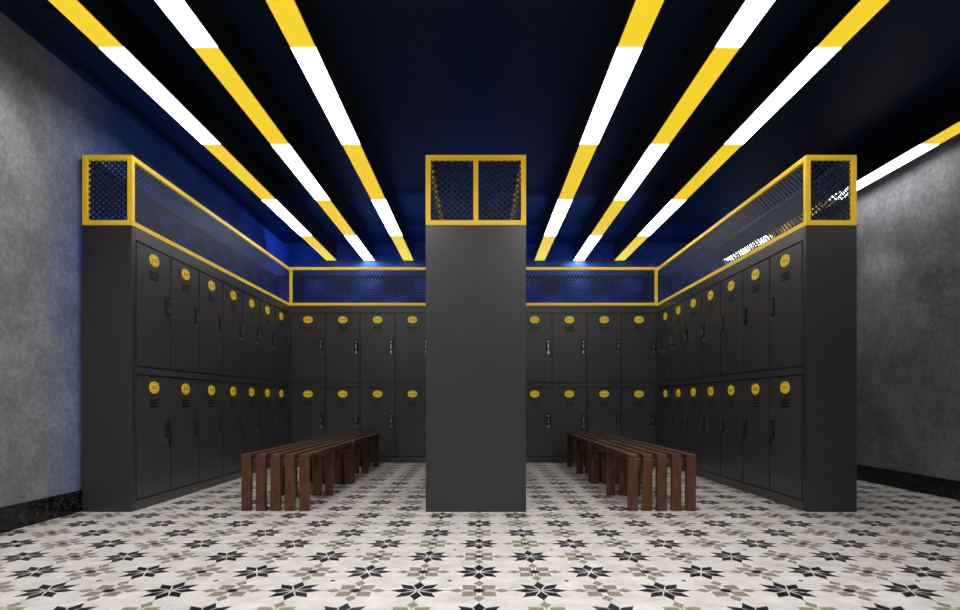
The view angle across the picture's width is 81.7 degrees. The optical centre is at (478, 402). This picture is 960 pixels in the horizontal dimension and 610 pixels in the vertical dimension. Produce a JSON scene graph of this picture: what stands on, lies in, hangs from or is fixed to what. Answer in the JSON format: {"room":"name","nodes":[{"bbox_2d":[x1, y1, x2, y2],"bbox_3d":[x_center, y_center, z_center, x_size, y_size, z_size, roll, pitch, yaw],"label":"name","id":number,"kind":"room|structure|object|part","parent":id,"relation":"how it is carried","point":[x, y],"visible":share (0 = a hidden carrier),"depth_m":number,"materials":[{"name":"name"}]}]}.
{"room":"changing room","nodes":[
{"label":"changing room","id":0,"kind":"room"},
{"bbox_2d":[0,12,282,506],"bbox_3d":[-2.860,-0.765,2.875,0.120,3.050,10.390,0,0,0],"label":"wall","id":1,"kind":"structure","parent":0,"point":[51,117],"depth_m":3.61,"materials":[{"name":"paint"}]},
{"bbox_2d":[0,490,81,533],"bbox_3d":[-2.791,0.685,2.875,0.018,0.150,10.150,0,0,0],"label":"baseboard","id":2,"kind":"structure","parent":1,"relation":"attached to","point":[20,515],"depth_m":3.52,"materials":[{"name":"black stone"}]},
{"bbox_2d":[0,0,959,242],"bbox_3d":[0.480,-2.350,2.875,6.800,0.120,10.390,0,0,0],"label":"ceiling","id":3,"kind":"structure","parent":0,"point":[424,77],"depth_m":4.07,"materials":[{"name":"paint"}]},
{"bbox_2d":[41,7,61,19],"bbox_3d":[-2.500,-2.284,3.250,0.100,0.012,0.100,0,0,0],"label":"recessed light","id":4,"kind":"object","parent":3,"relation":"in","point":[42,11],"visible":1,"depth_m":3.27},
{"bbox_2d":[48,0,336,259],"bbox_3d":[-2.106,-2.162,2.890,0.150,0.255,10.080,0,0,0],"label":"strip light","id":5,"kind":"object","parent":3,"relation":"attached to","point":[110,25],"depth_m":3.86,"materials":[{"name":"white plastic"}]},
{"bbox_2d":[155,0,374,259],"bbox_3d":[-1.567,-2.162,2.890,0.150,0.255,10.080,0,0,0],"label":"strip light","id":6,"kind":"object","parent":3,"relation":"attached to","point":[204,24],"depth_m":3.84,"materials":[{"name":"white plastic"}]},
{"bbox_2d":[265,0,413,259],"bbox_3d":[-1.007,-2.162,2.890,0.150,0.255,10.080,0,0,0],"label":"strip light","id":7,"kind":"object","parent":3,"relation":"attached to","point":[301,22],"depth_m":3.82,"materials":[{"name":"white plastic"}]},
{"bbox_2d":[534,0,664,259],"bbox_3d":[0.865,-2.162,2.890,0.150,0.255,10.080,0,0,0],"label":"strip light","id":8,"kind":"object","parent":3,"relation":"attached to","point":[632,21],"depth_m":3.81,"materials":[{"name":"white plastic"}]},
{"bbox_2d":[574,0,774,259],"bbox_3d":[1.424,-2.162,2.890,0.150,0.255,10.080,0,0,0],"label":"strip light","id":9,"kind":"object","parent":3,"relation":"attached to","point":[729,23],"depth_m":3.84,"materials":[{"name":"white plastic"}]},
{"bbox_2d":[614,0,889,259],"bbox_3d":[2.004,-2.162,2.890,0.150,0.255,10.080,0,0,0],"label":"strip light","id":10,"kind":"object","parent":3,"relation":"attached to","point":[829,25],"depth_m":3.86,"materials":[{"name":"white plastic"}]},
{"bbox_2d":[722,87,959,259],"bbox_3d":[3.551,-2.162,2.890,0.150,0.255,10.080,0,0,0],"label":"strip light","id":11,"kind":"object","parent":3,"relation":"attached to","point":[939,122],"depth_m":4.53,"materials":[{"name":"white plastic"}]},
{"bbox_2d":[0,463,959,609],"bbox_3d":[0.480,0.820,2.875,6.800,0.120,10.390,0,0,0],"label":"floor","id":12,"kind":"structure","parent":0,"point":[372,544],"depth_m":2.80,"materials":[{"name":"tile"}]},
{"bbox_2d":[82,225,288,511],"bbox_3d":[-2.579,-0.240,5.720,0.378,2.000,3.700,0,0,0],"label":"lockers","id":13,"kind":"object","parent":12,"relation":"on","point":[185,362],"visible":0.98,"depth_m":4.30,"materials":[{"name":"metal"}]},
{"bbox_3d":[-2.592,-0.240,3.890,0.348,2.000,0.041,0,0,0],"label":"panel","id":14,"kind":"part","parent":13,"relation":"part of","materials":[{"name":"metal"}]},
{"bbox_3d":[-2.414,-0.703,4.136,0.048,0.885,0.435,0,0,0],"label":"door","id":15,"kind":"part","parent":13,"relation":"part of","materials":[{"name":"metal"}]},
{"bbox_3d":[-2.414,0.242,4.136,0.048,0.885,0.435,0,0,0],"label":"door","id":16,"kind":"part","parent":13,"relation":"part of","materials":[{"name":"metal"}]},
{"bbox_3d":[-2.414,-0.703,4.580,0.048,0.885,0.435,0,0,0],"label":"door","id":17,"kind":"part","parent":13,"relation":"part of","materials":[{"name":"metal"}]},
{"bbox_3d":[-2.414,0.242,4.580,0.048,0.885,0.435,0,0,0],"label":"door","id":18,"kind":"part","parent":13,"relation":"part of","materials":[{"name":"metal"}]},
{"bbox_2d":[82,155,299,304],"bbox_3d":[-2.592,-1.486,5.720,0.348,0.489,3.700,0,0,0],"label":"cage","id":19,"kind":"object","parent":13,"relation":"on","point":[132,191],"visible":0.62,"depth_m":4.41,"materials":[{"name":"yellow paint"}]},
{"bbox_3d":[-2.414,-0.703,5.022,0.048,0.885,0.435,0,0,0],"label":"door","id":20,"kind":"part","parent":13,"relation":"part of","materials":[{"name":"metal"}]},
{"bbox_3d":[-2.414,0.242,5.022,0.048,0.885,0.435,0,0,0],"label":"door","id":21,"kind":"part","parent":13,"relation":"part of","materials":[{"name":"metal"}]},
{"bbox_3d":[-2.414,-0.703,5.465,0.048,0.885,0.435,0,0,0],"label":"door","id":22,"kind":"part","parent":13,"relation":"part of","materials":[{"name":"metal"}]},
{"bbox_3d":[-2.414,0.242,5.465,0.048,0.885,0.435,0,0,0],"label":"door","id":23,"kind":"part","parent":13,"relation":"part of","materials":[{"name":"metal"}]},
{"bbox_3d":[-2.414,-0.703,5.909,0.048,0.885,0.435,0,0,0],"label":"door","id":24,"kind":"part","parent":13,"relation":"part of","materials":[{"name":"metal"}]},
{"bbox_3d":[-2.414,0.242,5.909,0.048,0.885,0.435,0,0,0],"label":"door","id":25,"kind":"part","parent":13,"relation":"part of","materials":[{"name":"metal"}]},
{"bbox_3d":[-2.414,-0.703,6.351,0.048,0.885,0.435,0,0,0],"label":"door","id":26,"kind":"part","parent":13,"relation":"part of","materials":[{"name":"metal"}]},
{"bbox_3d":[-2.414,0.242,6.351,0.048,0.885,0.435,0,0,0],"label":"door","id":27,"kind":"part","parent":13,"relation":"part of","materials":[{"name":"metal"}]},
{"bbox_3d":[-2.414,-0.703,6.795,0.048,0.885,0.435,0,0,0],"label":"door","id":28,"kind":"part","parent":13,"relation":"part of","materials":[{"name":"metal"}]},
{"bbox_3d":[-2.414,0.242,6.795,0.048,0.885,0.435,0,0,0],"label":"door","id":29,"kind":"part","parent":13,"relation":"part of","materials":[{"name":"metal"}]},
{"bbox_2d":[241,441,351,510],"bbox_3d":[-1.433,0.560,4.570,0.475,0.400,1.340,0,0,0],"label":"slatted bench","id":30,"kind":"object","parent":12,"relation":"on","point":[283,461],"visible":1,"depth_m":3.92,"materials":[{"name":"brown wood"}]},
{"bbox_3d":[-1.636,0.577,3.917,0.068,0.366,0.034,0,0,0],"label":"leg","id":31,"kind":"part","parent":30,"relation":"part of","materials":[{"name":"brown wood"}]},
{"bbox_3d":[-1.534,0.577,3.917,0.068,0.366,0.034,0,0,0],"label":"leg","id":32,"kind":"part","parent":30,"relation":"part of","materials":[{"name":"brown wood"}]},
{"bbox_3d":[-1.433,0.577,3.917,0.068,0.366,0.034,0,0,0],"label":"leg","id":33,"kind":"part","parent":30,"relation":"part of","materials":[{"name":"brown wood"}]},
{"bbox_3d":[-1.433,0.425,3.952,0.467,0.060,0.034,0,0,0],"label":"cross rail","id":34,"kind":"part","parent":30,"relation":"part of","materials":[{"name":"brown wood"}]},
{"bbox_3d":[-1.636,0.577,4.570,0.068,0.366,0.034,0,0,0],"label":"leg","id":35,"kind":"part","parent":30,"relation":"part of","materials":[{"name":"brown wood"}]},
{"bbox_3d":[-1.331,0.577,3.917,0.068,0.366,0.034,0,0,0],"label":"leg","id":36,"kind":"part","parent":30,"relation":"part of","materials":[{"name":"brown wood"}]},
{"bbox_3d":[-1.229,0.577,3.917,0.068,0.366,0.034,0,0,0],"label":"leg","id":37,"kind":"part","parent":30,"relation":"part of","materials":[{"name":"brown wood"}]},
{"bbox_3d":[-1.331,0.577,4.570,0.068,0.366,0.034,0,0,0],"label":"leg","id":38,"kind":"part","parent":30,"relation":"part of","materials":[{"name":"brown wood"}]},
{"bbox_3d":[-1.433,0.577,5.223,0.068,0.366,0.034,0,0,0],"label":"leg","id":39,"kind":"part","parent":30,"relation":"part of","materials":[{"name":"brown wood"}]},
{"bbox_3d":[-1.229,0.577,4.570,0.068,0.366,0.034,0,0,0],"label":"leg","id":40,"kind":"part","parent":30,"relation":"part of","materials":[{"name":"brown wood"}]},
{"bbox_3d":[-1.331,0.577,5.223,0.068,0.366,0.034,0,0,0],"label":"leg","id":41,"kind":"part","parent":30,"relation":"part of","materials":[{"name":"brown wood"}]},
{"bbox_3d":[-1.433,0.425,5.188,0.467,0.060,0.034,0,0,0],"label":"cross rail","id":42,"kind":"part","parent":30,"relation":"part of","materials":[{"name":"brown wood"}]},
{"bbox_3d":[-1.229,0.577,5.223,0.068,0.366,0.034,0,0,0],"label":"leg","id":43,"kind":"part","parent":30,"relation":"part of","materials":[{"name":"brown wood"}]},
{"bbox_2d":[305,433,378,481],"bbox_3d":[-1.433,0.560,5.985,0.475,0.400,1.330,0,0,0],"label":"slatted bench","id":44,"kind":"object","parent":12,"relation":"on","point":[361,443],"visible":0.59,"depth_m":5.97,"materials":[{"name":"brown wood"}]},
{"bbox_3d":[-1.636,0.577,5.337,0.068,0.366,0.034,0,0,0],"label":"leg","id":45,"kind":"part","parent":44,"relation":"part of","materials":[{"name":"brown wood"}]},
{"bbox_3d":[-1.331,0.577,5.337,0.068,0.366,0.034,0,0,0],"label":"leg","id":46,"kind":"part","parent":44,"relation":"part of","materials":[{"name":"brown wood"}]},
{"bbox_3d":[-1.229,0.577,5.337,0.068,0.366,0.034,0,0,0],"label":"leg","id":47,"kind":"part","parent":44,"relation":"part of","materials":[{"name":"brown wood"}]},
{"bbox_3d":[-1.331,0.577,5.985,0.068,0.366,0.034,0,0,0],"label":"leg","id":48,"kind":"part","parent":44,"relation":"part of","materials":[{"name":"brown wood"}]},
{"bbox_3d":[-1.433,0.577,6.633,0.068,0.366,0.034,0,0,0],"label":"leg","id":49,"kind":"part","parent":44,"relation":"part of","materials":[{"name":"brown wood"}]},
{"bbox_3d":[-1.229,0.577,5.985,0.068,0.366,0.034,0,0,0],"label":"leg","id":50,"kind":"part","parent":44,"relation":"part of","materials":[{"name":"brown wood"}]},
{"bbox_3d":[-1.331,0.577,6.633,0.068,0.366,0.034,0,0,0],"label":"leg","id":51,"kind":"part","parent":44,"relation":"part of","materials":[{"name":"brown wood"}]},
{"bbox_3d":[-1.433,0.425,6.598,0.467,0.060,0.034,0,0,0],"label":"cross rail","id":52,"kind":"part","parent":44,"relation":"part of","materials":[{"name":"brown wood"}]},
{"bbox_3d":[-1.229,0.577,6.633,0.068,0.366,0.034,0,0,0],"label":"leg","id":53,"kind":"part","parent":44,"relation":"part of","materials":[{"name":"brown wood"}]},
{"bbox_2d":[289,306,425,462],"bbox_3d":[-1.395,-0.240,7.306,2.042,2.000,0.528,0,0,0],"label":"bank","id":54,"kind":"object","parent":12,"relation":"on","point":[353,369],"visible":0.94,"depth_m":7.07,"materials":[{"name":"metal"}]},
{"bbox_3d":[-2.176,-0.703,7.066,0.435,0.885,0.048,0,0,0],"label":"door","id":55,"kind":"part","parent":54,"relation":"part of","materials":[{"name":"metal"}]},
{"bbox_3d":[-2.176,0.242,7.066,0.435,0.885,0.048,0,0,0],"label":"door","id":56,"kind":"part","parent":54,"relation":"part of","materials":[{"name":"metal"}]},
{"bbox_3d":[-1.734,-0.703,7.066,0.435,0.885,0.048,0,0,0],"label":"door","id":57,"kind":"part","parent":54,"relation":"part of","materials":[{"name":"metal"}]},
{"bbox_3d":[-1.734,0.242,7.066,0.435,0.885,0.048,0,0,0],"label":"door","id":58,"kind":"part","parent":54,"relation":"part of","materials":[{"name":"metal"}]},
{"bbox_2d":[289,267,425,305],"bbox_3d":[-1.395,-1.486,7.320,2.042,0.489,0.500,0,0,0],"label":"cage","id":59,"kind":"object","parent":54,"relation":"on","point":[299,295],"visible":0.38,"depth_m":7.09,"materials":[{"name":"yellow paint"}]},
{"bbox_3d":[-1.290,-0.703,7.066,0.435,0.885,0.048,0,0,0],"label":"door","id":60,"kind":"part","parent":54,"relation":"part of","materials":[{"name":"metal"}]},
{"bbox_3d":[-1.290,0.242,7.066,0.435,0.885,0.048,0,0,0],"label":"door","id":61,"kind":"part","parent":54,"relation":"part of","materials":[{"name":"metal"}]},
{"bbox_3d":[-0.848,-0.703,7.066,0.435,0.885,0.048,0,0,0],"label":"door","id":62,"kind":"part","parent":54,"relation":"part of","materials":[{"name":"metal"}]},
{"bbox_3d":[-0.848,0.242,7.066,0.435,0.885,0.048,0,0,0],"label":"door","id":63,"kind":"part","parent":54,"relation":"part of","materials":[{"name":"metal"}]},
{"bbox_2d":[426,225,525,511],"bbox_3d":[-0.022,-0.240,5.720,0.756,2.000,3.700,0,0,0],"label":"end panel","id":64,"kind":"object","parent":12,"relation":"on","point":[476,274],"visible":1,"depth_m":3.87,"materials":[{"name":"metal"}]},
{"bbox_2d":[426,155,525,224],"bbox_3d":[-0.022,-1.486,5.720,0.700,0.489,3.700,0,0,0],"label":"cage","id":65,"kind":"object","parent":64,"relation":"on","point":[431,200],"visible":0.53,"depth_m":3.89,"materials":[{"name":"yellow paint"}]},
{"bbox_2d":[526,306,657,462],"bbox_3d":[1.304,-0.240,7.306,1.947,2.000,0.528,0,0,0],"label":"bank","id":66,"kind":"object","parent":12,"relation":"on","point":[590,369],"visible":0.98,"depth_m":7.07,"materials":[{"name":"metal"}]},
{"bbox_3d":[0.709,-0.703,7.066,0.435,0.885,0.048,0,0,0],"label":"door","id":67,"kind":"part","parent":66,"relation":"part of","materials":[{"name":"metal"}]},
{"bbox_3d":[0.709,0.242,7.066,0.435,0.885,0.048,0,0,0],"label":"door","id":68,"kind":"part","parent":66,"relation":"part of","materials":[{"name":"metal"}]},
{"bbox_3d":[1.151,-0.703,7.066,0.435,0.885,0.048,0,0,0],"label":"door","id":69,"kind":"part","parent":66,"relation":"part of","materials":[{"name":"metal"}]},
{"bbox_3d":[1.151,0.242,7.066,0.435,0.885,0.048,0,0,0],"label":"door","id":70,"kind":"part","parent":66,"relation":"part of","materials":[{"name":"metal"}]},
{"bbox_2d":[526,267,657,305],"bbox_3d":[1.304,-1.486,7.320,1.947,0.489,0.500,0,0,0],"label":"cage","id":71,"kind":"object","parent":66,"relation":"on","point":[649,279],"visible":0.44,"depth_m":7.09,"materials":[{"name":"yellow paint"}]},
{"bbox_3d":[1.595,-0.703,7.066,0.435,0.885,0.048,0,0,0],"label":"door","id":72,"kind":"part","parent":66,"relation":"part of","materials":[{"name":"metal"}]},
{"bbox_3d":[1.595,0.242,7.066,0.435,0.885,0.048,0,0,0],"label":"door","id":73,"kind":"part","parent":66,"relation":"part of","materials":[{"name":"metal"}]},
{"bbox_3d":[2.038,-0.703,7.066,0.435,0.885,0.048,0,0,0],"label":"door","id":74,"kind":"part","parent":66,"relation":"part of","materials":[{"name":"metal"}]},
{"bbox_3d":[2.038,0.242,7.066,0.435,0.885,0.048,0,0,0],"label":"door","id":75,"kind":"part","parent":66,"relation":"part of","materials":[{"name":"metal"}]},
{"bbox_2d":[567,433,636,481],"bbox_3d":[1.288,0.560,5.985,0.475,0.400,1.330,0,0,0],"label":"slatted bench","id":76,"kind":"object","parent":12,"relation":"on","point":[580,439],"visible":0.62,"depth_m":5.97,"materials":[{"name":"brown wood"}]},
{"bbox_3d":[1.084,0.577,6.633,0.068,0.366,0.034,0,0,0],"label":"leg","id":77,"kind":"part","parent":76,"relation":"part of","materials":[{"name":"brown wood"}]},
{"bbox_3d":[1.084,0.577,5.985,0.068,0.366,0.034,0,0,0],"label":"leg","id":78,"kind":"part","parent":76,"relation":"part of","materials":[{"name":"brown wood"}]},
{"bbox_3d":[1.288,0.577,6.633,0.068,0.366,0.034,0,0,0],"label":"leg","id":79,"kind":"part","parent":76,"relation":"part of","materials":[{"name":"brown wood"}]},
{"bbox_3d":[1.186,0.577,5.985,0.068,0.366,0.034,0,0,0],"label":"leg","id":80,"kind":"part","parent":76,"relation":"part of","materials":[{"name":"brown wood"}]},
{"bbox_3d":[1.084,0.577,5.337,0.068,0.366,0.034,0,0,0],"label":"leg","id":81,"kind":"part","parent":76,"relation":"part of","materials":[{"name":"brown wood"}]},
{"bbox_3d":[1.186,0.577,5.337,0.068,0.366,0.034,0,0,0],"label":"leg","id":82,"kind":"part","parent":76,"relation":"part of","materials":[{"name":"brown wood"}]},
{"bbox_2d":[590,441,695,510],"bbox_3d":[1.288,0.560,4.570,0.475,0.400,1.340,0,0,0],"label":"slatted bench","id":83,"kind":"object","parent":12,"relation":"on","point":[628,464],"visible":1,"depth_m":3.90,"materials":[{"name":"brown wood"}]},
{"bbox_3d":[1.084,0.577,5.223,0.068,0.366,0.034,0,0,0],"label":"leg","id":84,"kind":"part","parent":83,"relation":"part of","materials":[{"name":"brown wood"}]},
{"bbox_3d":[1.288,0.425,5.188,0.467,0.060,0.034,0,0,0],"label":"cross rail","id":85,"kind":"part","parent":83,"relation":"part of","materials":[{"name":"brown wood"}]},
{"bbox_3d":[1.186,0.577,5.223,0.068,0.366,0.034,0,0,0],"label":"leg","id":86,"kind":"part","parent":83,"relation":"part of","materials":[{"name":"brown wood"}]},
{"bbox_3d":[1.084,0.577,4.570,0.068,0.366,0.034,0,0,0],"label":"leg","id":87,"kind":"part","parent":83,"relation":"part of","materials":[{"name":"brown wood"}]},
{"bbox_3d":[1.288,0.577,5.223,0.068,0.366,0.034,0,0,0],"label":"leg","id":88,"kind":"part","parent":83,"relation":"part of","materials":[{"name":"brown wood"}]},
{"bbox_3d":[1.186,0.577,4.570,0.068,0.366,0.034,0,0,0],"label":"leg","id":89,"kind":"part","parent":83,"relation":"part of","materials":[{"name":"brown wood"}]},
{"bbox_3d":[1.084,0.577,3.917,0.068,0.366,0.034,0,0,0],"label":"leg","id":90,"kind":"part","parent":83,"relation":"part of","materials":[{"name":"brown wood"}]},
{"bbox_3d":[1.288,0.577,4.570,0.068,0.366,0.034,0,0,0],"label":"leg","id":91,"kind":"part","parent":83,"relation":"part of","materials":[{"name":"brown wood"}]},
{"bbox_3d":[1.491,0.577,5.223,0.068,0.366,0.034,0,0,0],"label":"leg","id":92,"kind":"part","parent":83,"relation":"part of","materials":[{"name":"brown wood"}]},
{"bbox_3d":[1.186,0.577,3.917,0.068,0.366,0.034,0,0,0],"label":"leg","id":93,"kind":"part","parent":83,"relation":"part of","materials":[{"name":"brown wood"}]},
{"bbox_3d":[1.288,0.577,3.917,0.068,0.366,0.034,0,0,0],"label":"leg","id":94,"kind":"part","parent":83,"relation":"part of","materials":[{"name":"brown wood"}]},
{"bbox_3d":[1.288,0.425,3.952,0.467,0.060,0.034,0,0,0],"label":"cross rail","id":95,"kind":"part","parent":83,"relation":"part of","materials":[{"name":"brown wood"}]},
{"bbox_3d":[1.389,0.577,3.917,0.068,0.366,0.034,0,0,0],"label":"leg","id":96,"kind":"part","parent":83,"relation":"part of","materials":[{"name":"brown wood"}]},
{"bbox_3d":[1.491,0.577,3.917,0.068,0.366,0.034,0,0,0],"label":"leg","id":97,"kind":"part","parent":83,"relation":"part of","materials":[{"name":"brown wood"}]},
{"bbox_2d":[658,225,856,511],"bbox_3d":[2.443,-0.240,5.720,0.385,2.000,3.700,0,0,0],"label":"lockers","id":98,"kind":"object","parent":12,"relation":"on","point":[757,359],"visible":0.99,"depth_m":4.29,"materials":[{"name":"metal"}]},
{"bbox_3d":[2.275,-0.703,6.795,0.048,0.885,0.435,0,0,0],"label":"door","id":99,"kind":"part","parent":98,"relation":"part of","materials":[{"name":"metal"}]},
{"bbox_3d":[2.275,0.242,6.795,0.048,0.885,0.435,0,0,0],"label":"door","id":100,"kind":"part","parent":98,"relation":"part of","materials":[{"name":"metal"}]},
{"bbox_3d":[2.275,0.242,6.351,0.048,0.885,0.435,0,0,0],"label":"door","id":101,"kind":"part","parent":98,"relation":"part of","materials":[{"name":"metal"}]},
{"bbox_3d":[2.275,-0.703,6.351,0.048,0.885,0.435,0,0,0],"label":"door","id":102,"kind":"part","parent":98,"relation":"part of","materials":[{"name":"metal"}]},
{"bbox_3d":[2.275,-0.703,5.909,0.048,0.885,0.435,0,0,0],"label":"door","id":103,"kind":"part","parent":98,"relation":"part of","materials":[{"name":"metal"}]},
{"bbox_3d":[2.275,0.242,5.909,0.048,0.885,0.435,0,0,0],"label":"door","id":104,"kind":"part","parent":98,"relation":"part of","materials":[{"name":"metal"}]},
{"bbox_3d":[2.275,0.242,5.465,0.048,0.885,0.435,0,0,0],"label":"door","id":105,"kind":"part","parent":98,"relation":"part of","materials":[{"name":"metal"}]},
{"bbox_3d":[2.275,-0.703,5.465,0.048,0.885,0.435,0,0,0],"label":"door","id":106,"kind":"part","parent":98,"relation":"part of","materials":[{"name":"metal"}]},
{"bbox_3d":[2.275,-0.703,5.022,0.048,0.885,0.435,0,0,0],"label":"door","id":107,"kind":"part","parent":98,"relation":"part of","materials":[{"name":"metal"}]},
{"bbox_3d":[2.275,0.242,5.022,0.048,0.885,0.435,0,0,0],"label":"door","id":108,"kind":"part","parent":98,"relation":"part of","materials":[{"name":"metal"}]},
{"bbox_2d":[647,155,856,304],"bbox_3d":[2.457,-1.486,5.720,0.355,0.489,3.700,0,0,0],"label":"cage","id":109,"kind":"object","parent":98,"relation":"on","point":[849,162],"visible":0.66,"depth_m":4.37,"materials":[{"name":"yellow paint"}]},
{"bbox_3d":[2.275,0.242,4.580,0.048,0.885,0.435,0,0,0],"label":"door","id":110,"kind":"part","parent":98,"relation":"part of","materials":[{"name":"metal"}]},
{"bbox_3d":[2.275,-0.703,4.580,0.048,0.885,0.435,0,0,0],"label":"door","id":111,"kind":"part","parent":98,"relation":"part of","materials":[{"name":"metal"}]},
{"bbox_3d":[2.275,-0.703,4.136,0.048,0.885,0.435,0,0,0],"label":"door","id":112,"kind":"part","parent":98,"relation":"part of","materials":[{"name":"metal"}]},
{"bbox_3d":[2.275,0.242,4.136,0.048,0.885,0.435,0,0,0],"label":"door","id":113,"kind":"part","parent":98,"relation":"part of","materials":[{"name":"metal"}]},
{"bbox_3d":[2.457,-0.240,3.890,0.355,2.000,0.041,0,0,0],"label":"panel","id":114,"kind":"part","parent":98,"relation":"part of","materials":[{"name":"metal"}]},
{"bbox_2d":[283,243,731,302],"bbox_3d":[0.480,-0.765,8.010,6.560,3.050,0.120,0,0,0],"label":"wall","id":115,"kind":"structure","parent":0,"point":[294,254],"depth_m":7.95,"materials":[{"name":"blue paint"}]},
{"bbox_2d":[744,133,959,480],"bbox_3d":[3.820,-0.765,2.875,0.120,3.050,10.390,0,0,0],"label":"wall","id":116,"kind":"structure","parent":0,"point":[908,218],"depth_m":4.85,"materials":[{"name":"grey paint"}]},
{"bbox_2d":[857,464,959,500],"bbox_3d":[3.751,0.685,2.875,0.018,0.150,10.150,0,0,0],"label":"baseboard","id":117,"kind":"structure","parent":116,"relation":"attached to","point":[947,488],"depth_m":4.80,"materials":[{"name":"black stone"}]}
]}

